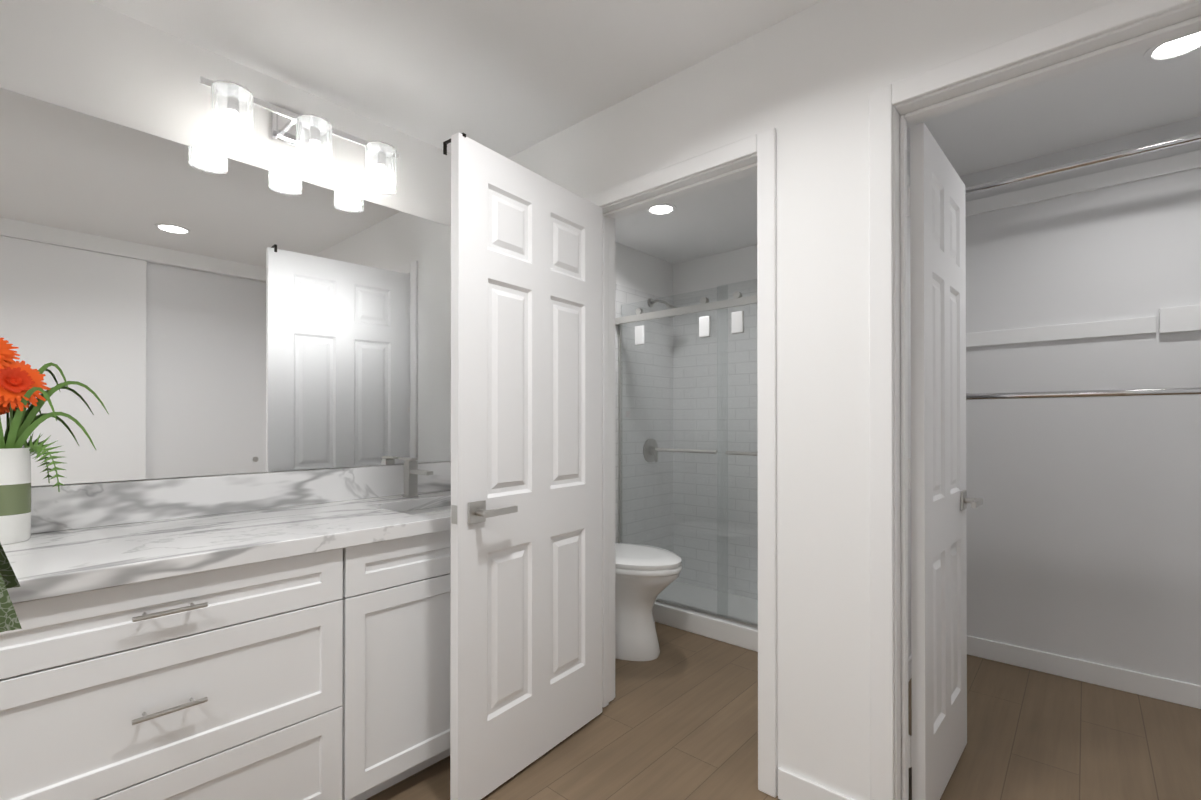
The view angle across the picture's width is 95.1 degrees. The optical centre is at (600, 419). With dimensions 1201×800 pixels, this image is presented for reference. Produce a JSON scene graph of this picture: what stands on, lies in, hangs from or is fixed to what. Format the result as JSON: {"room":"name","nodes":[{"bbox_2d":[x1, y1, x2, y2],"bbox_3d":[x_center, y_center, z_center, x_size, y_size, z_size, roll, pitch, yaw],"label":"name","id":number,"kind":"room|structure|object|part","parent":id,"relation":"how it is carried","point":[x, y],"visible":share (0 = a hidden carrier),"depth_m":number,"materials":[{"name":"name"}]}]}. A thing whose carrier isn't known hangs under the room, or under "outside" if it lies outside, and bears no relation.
{"room":"bathroom","nodes":[
{"label":"bathroom","id":0,"kind":"room"},
{"bbox_2d":[0,0,450,486],"bbox_3d":[-1.824,-0.038,1.392,0.100,2.450,3.920,0,0,41],"label":"wall","id":1,"kind":"structure","parent":0,"point":[91,58],"depth_m":1.80,"materials":[{"name":"white paint"}]},
{"bbox_2d":[0,88,450,485],"bbox_3d":[-1.382,-0.361,1.810,0.006,1.099,2.430,0,0,41],"label":"vanity mirror","id":2,"kind":"object","parent":1,"relation":"attached to","point":[180,309],"visible":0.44,"depth_m":1.86,"materials":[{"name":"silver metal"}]},
{"bbox_2d":[31,461,450,532],"bbox_3d":[-1.178,0.349,1.638,0.536,0.318,2.448,0,0,41],"label":"backsplash","id":3,"kind":"structure","parent":1,"relation":"attached to","point":[78,506],"depth_m":1.87,"materials":[{"name":"white stone"}]},
{"bbox_2d":[199,76,398,194],"bbox_3d":[-1.065,-1.032,2.021,0.206,0.235,0.680,0,0,41],"label":"sconce","id":4,"kind":"object","parent":1,"relation":"attached to","point":[309,134],"visible":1,"depth_m":1.97,"materials":[{"name":"glass"}]},
{"bbox_2d":[615,242,672,300],"bbox_3d":[0.097,-0.028,3.565,0.100,2.450,1.880,0,0,41],"label":"wall","id":5,"kind":"structure","parent":0,"point":[641,271],"depth_m":3.71,"materials":[{"name":"white paint"}]},
{"bbox_2d":[615,284,672,551],"bbox_3d":[0.303,0.168,3.715,0.008,2.060,0.680,0,0,41],"label":"shower wall tile","id":6,"kind":"structure","parent":5,"relation":"attached to","point":[627,296],"depth_m":3.70,"materials":[{"name":"white tile"}]},
{"bbox_2d":[643,438,657,461],"bbox_3d":[0.362,0.208,3.729,0.060,0.164,0.164,0,0,41],"label":"shower valve","id":7,"kind":"object","parent":6,"relation":"attached to","point":[648,444],"depth_m":3.72,"materials":[{"name":"silver metal"}]},
{"bbox_2d":[648,298,678,317],"bbox_3d":[0.428,-0.754,3.676,0.234,0.156,0.100,0,0,41],"label":"shower head","id":8,"kind":"object","parent":6,"relation":"attached to","point":[650,302],"visible":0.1,"depth_m":3.68},
{"bbox_2d":[91,0,1200,176],"bbox_3d":[0.128,-1.290,0.926,3.950,0.050,5.800,0,0,41],"label":"ceiling","id":9,"kind":"structure","parent":0,"point":[507,78],"depth_m":1.95,"materials":[{"name":"white paint"}]},
{"bbox_2d":[1144,32,1200,61],"bbox_3d":[1.946,-1.257,1.842,0.174,0.007,0.174,0,0,41],"label":"recessed light","id":10,"kind":"object","parent":9,"relation":"in","point":[1180,47],"visible":0.75,"depth_m":1.86,"materials":[{"name":"white paint"}]},
{"bbox_2d":[615,174,756,263],"bbox_3d":[0.580,-1.195,2.909,1.500,0.119,1.530,0,0,41],"label":"ceiling","id":11,"kind":"structure","parent":0,"point":[717,220],"depth_m":3.22,"materials":[{"name":"white paint"}]},
{"bbox_2d":[646,203,675,214],"bbox_3d":[0.326,-1.132,2.953,0.164,0.007,0.164,0,0,41],"label":"recessed light","id":12,"kind":"object","parent":11,"relation":"in","point":[665,209],"visible":0.92,"depth_m":2.95,"materials":[{"name":"white paint"}]},
{"bbox_2d":[366,622,1200,799],"bbox_3d":[0.128,1.210,0.915,3.950,0.050,5.800,0,0,41],"label":"floor","id":13,"kind":"structure","parent":0,"point":[677,719],"depth_m":2.03,"materials":[{"name":"brown wood"}]},
{"bbox_2d":[0,543,21,631],"bbox_3d":[-1.041,0.583,0.690,0.260,1.203,0.429,0,0,41],"label":"plant","id":14,"kind":"object","parent":13,"relation":"on","point":[9,620],"visible":1,"depth_m":0.83,"materials":[{"name":"green plant"}]},
{"bbox_2d":[0,525,450,799],"bbox_3d":[-1.130,0.778,1.594,0.664,0.822,2.448,0,0,41],"label":"bathroom vanity","id":15,"kind":"object","parent":13,"relation":"on","point":[274,636],"depth_m":1.39,"materials":[{"name":"white paint"}]},
{"bbox_2d":[2,489,450,596],"bbox_3d":[-1.134,0.342,1.599,0.653,0.045,2.448,0,0,41],"label":"countertop","id":16,"kind":"structure","parent":15,"relation":"on","point":[55,559],"depth_m":1.50,"materials":[{"name":"white stone"}]},
{"bbox_2d":[0,338,108,544],"bbox_3d":[-1.534,0.049,1.441,0.214,0.540,0.359,0,0,41],"label":"vase","id":17,"kind":"object","parent":16,"relation":"on","point":[22,384],"visible":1,"depth_m":1.43,"materials":[{"name":"ceramic"}]},
{"bbox_2d":[399,457,432,497],"bbox_3d":[-0.772,0.242,2.289,0.225,0.162,0.052,0,0,41],"label":"faucet","id":18,"kind":"object","parent":16,"relation":"on","point":[409,471],"depth_m":2.30,"materials":[{"name":"silver metal"}]},
{"bbox_2d":[401,506,450,514],"bbox_3d":[-0.613,0.445,2.148,0.366,0.152,0.496,0,0,41],"label":"sink","id":19,"kind":"object","parent":16,"relation":"in","point":[411,510],"depth_m":2.26,"materials":[{"name":"white ceramic"}]},
{"bbox_2d":[615,542,681,660],"bbox_3d":[0.079,0.749,2.912,0.780,0.890,0.482,0,0,41],"label":"toilet","id":20,"kind":"object","parent":13,"relation":"on","point":[646,576],"visible":0.44,"depth_m":2.73,"materials":[{"name":"white ceramic"}]},
{"bbox_3d":[0.152,0.716,2.858,0.600,0.065,0.428,0,0,41],"label":"seat","id":21,"kind":"part","parent":20,"relation":"part of","materials":[{"name":"white ceramic"}]},
{"bbox_2d":[615,279,757,651],"bbox_3d":[0.854,0.231,3.206,1.486,1.930,0.690,0,0,41],"label":"shower enclosure","id":22,"kind":"object","parent":13,"relation":"on","point":[726,617],"visible":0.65,"depth_m":3.12,"materials":[{"name":"clear glass"}]},
{"bbox_2d":[508,0,1114,799],"bbox_3d":[0.858,-0.037,1.557,3.700,2.450,0.120,0,0,41],"label":"wall","id":23,"kind":"structure","parent":0,"point":[806,82],"depth_m":1.66,"materials":[{"name":"white paint"}]},
{"bbox_2d":[443,132,601,799],"bbox_3d":[-0.220,0.158,1.940,0.155,2.040,0.735,0,0,36],"label":"bathroom door","id":24,"kind":"structure","parent":23,"relation":"in","point":[526,479],"depth_m":1.85,"materials":[{"name":"white paint"}]},
{"bbox_3d":[-0.382,0.284,1.720,0.155,0.066,0.190,0,0,36],"label":"handle","id":25,"kind":"part","parent":24,"relation":"part of","materials":[{"name":"silver metal"}]},
{"bbox_2d":[584,128,776,797],"bbox_3d":[0.285,0.133,2.063,0.840,2.115,0.152,0,0,41],"label":"trim","id":26,"kind":"structure","parent":23,"relation":"attached to","point":[742,158],"depth_m":1.77,"materials":[{"name":"white paint"}]},
{"bbox_2d":[778,767,853,799],"bbox_3d":[0.659,1.141,1.639,0.266,0.095,0.012,0,0,41],"label":"baseboard","id":27,"kind":"structure","parent":23,"relation":"attached to","point":[792,786],"depth_m":1.67,"materials":[{"name":"white paint"}]},
{"bbox_2d":[907,122,982,799],"bbox_3d":[1.120,0.159,1.803,0.155,2.036,0.595,0,0,43],"label":"closet door","id":28,"kind":"structure","parent":23,"relation":"in","point":[940,499],"depth_m":1.70,"materials":[{"name":"white paint"}]},
{"bbox_3d":[1.260,0.285,1.950,0.155,0.066,0.190,0,0,43],"label":"handle","id":29,"kind":"part","parent":28,"relation":"part of","materials":[{"name":"silver metal"}]},
{"bbox_2d":[869,0,1200,799],"bbox_3d":[1.077,0.130,1.362,0.724,2.115,0.152,0,0,41],"label":"trim","id":30,"kind":"structure","parent":23,"relation":"attached to","point":[1101,34],"depth_m":1.52,"materials":[{"name":"white paint"}]},
{"bbox_2d":[907,149,910,657],"bbox_3d":[1.239,-0.033,2.334,0.002,2.450,1.550,0,0,41],"label":"liner","id":31,"kind":"object","parent":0,"point":[909,404],"depth_m":2.56,"materials":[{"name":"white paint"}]},
{"bbox_2d":[673,116,1200,685],"bbox_3d":[1.689,-0.030,3.025,3.200,2.450,0.120,0,0,41],"label":"wall","id":32,"kind":"structure","parent":0,"point":[1083,531],"depth_m":2.50,"materials":[{"name":"white paint"}]},
{"bbox_2d":[673,286,757,599],"bbox_3d":[1.084,0.167,3.472,1.500,2.060,0.008,0,0,41],"label":"shower door","id":33,"kind":"structure","parent":32,"relation":"attached to","point":[748,511],"depth_m":3.73,"materials":[{"name":"clear glass"}]},
{"bbox_2d":[908,655,911,681],"bbox_3d":[1.243,1.144,2.326,0.012,0.095,1.550,0,0,41],"label":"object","id":34,"kind":"structure","parent":32,"relation":"attached to","point":[909,659],"depth_m":2.51,"materials":[{"name":"wood"}]},
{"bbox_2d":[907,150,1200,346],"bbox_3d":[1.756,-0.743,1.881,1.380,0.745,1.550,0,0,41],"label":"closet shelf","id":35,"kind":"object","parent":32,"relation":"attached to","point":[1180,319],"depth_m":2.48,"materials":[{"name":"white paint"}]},
{"bbox_2d":[965,132,1200,194],"bbox_3d":[2.070,-1.069,2.238,1.374,0.068,0.068,0,0,41],"label":"rail","id":36,"kind":"object","parent":32,"relation":"attached to","point":[1153,147],"visible":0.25,"depth_m":2.27,"materials":[{"name":"silver metal"}]},
{"bbox_2d":[966,387,1200,399],"bbox_3d":[2.070,-0.109,2.234,1.374,0.068,0.068,0,0,41],"label":"rail","id":37,"kind":"object","parent":32,"relation":"attached to","point":[1171,391],"visible":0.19,"depth_m":2.27,"materials":[{"name":"silver metal"}]},
{"bbox_2d":[967,635,1200,708],"bbox_3d":[2.265,1.145,2.449,1.320,0.095,0.012,0,0,41],"label":"baseboard","id":38,"kind":"structure","parent":32,"relation":"attached to","point":[1174,691],"depth_m":2.48,"materials":[{"name":"white paint"}]}
]}

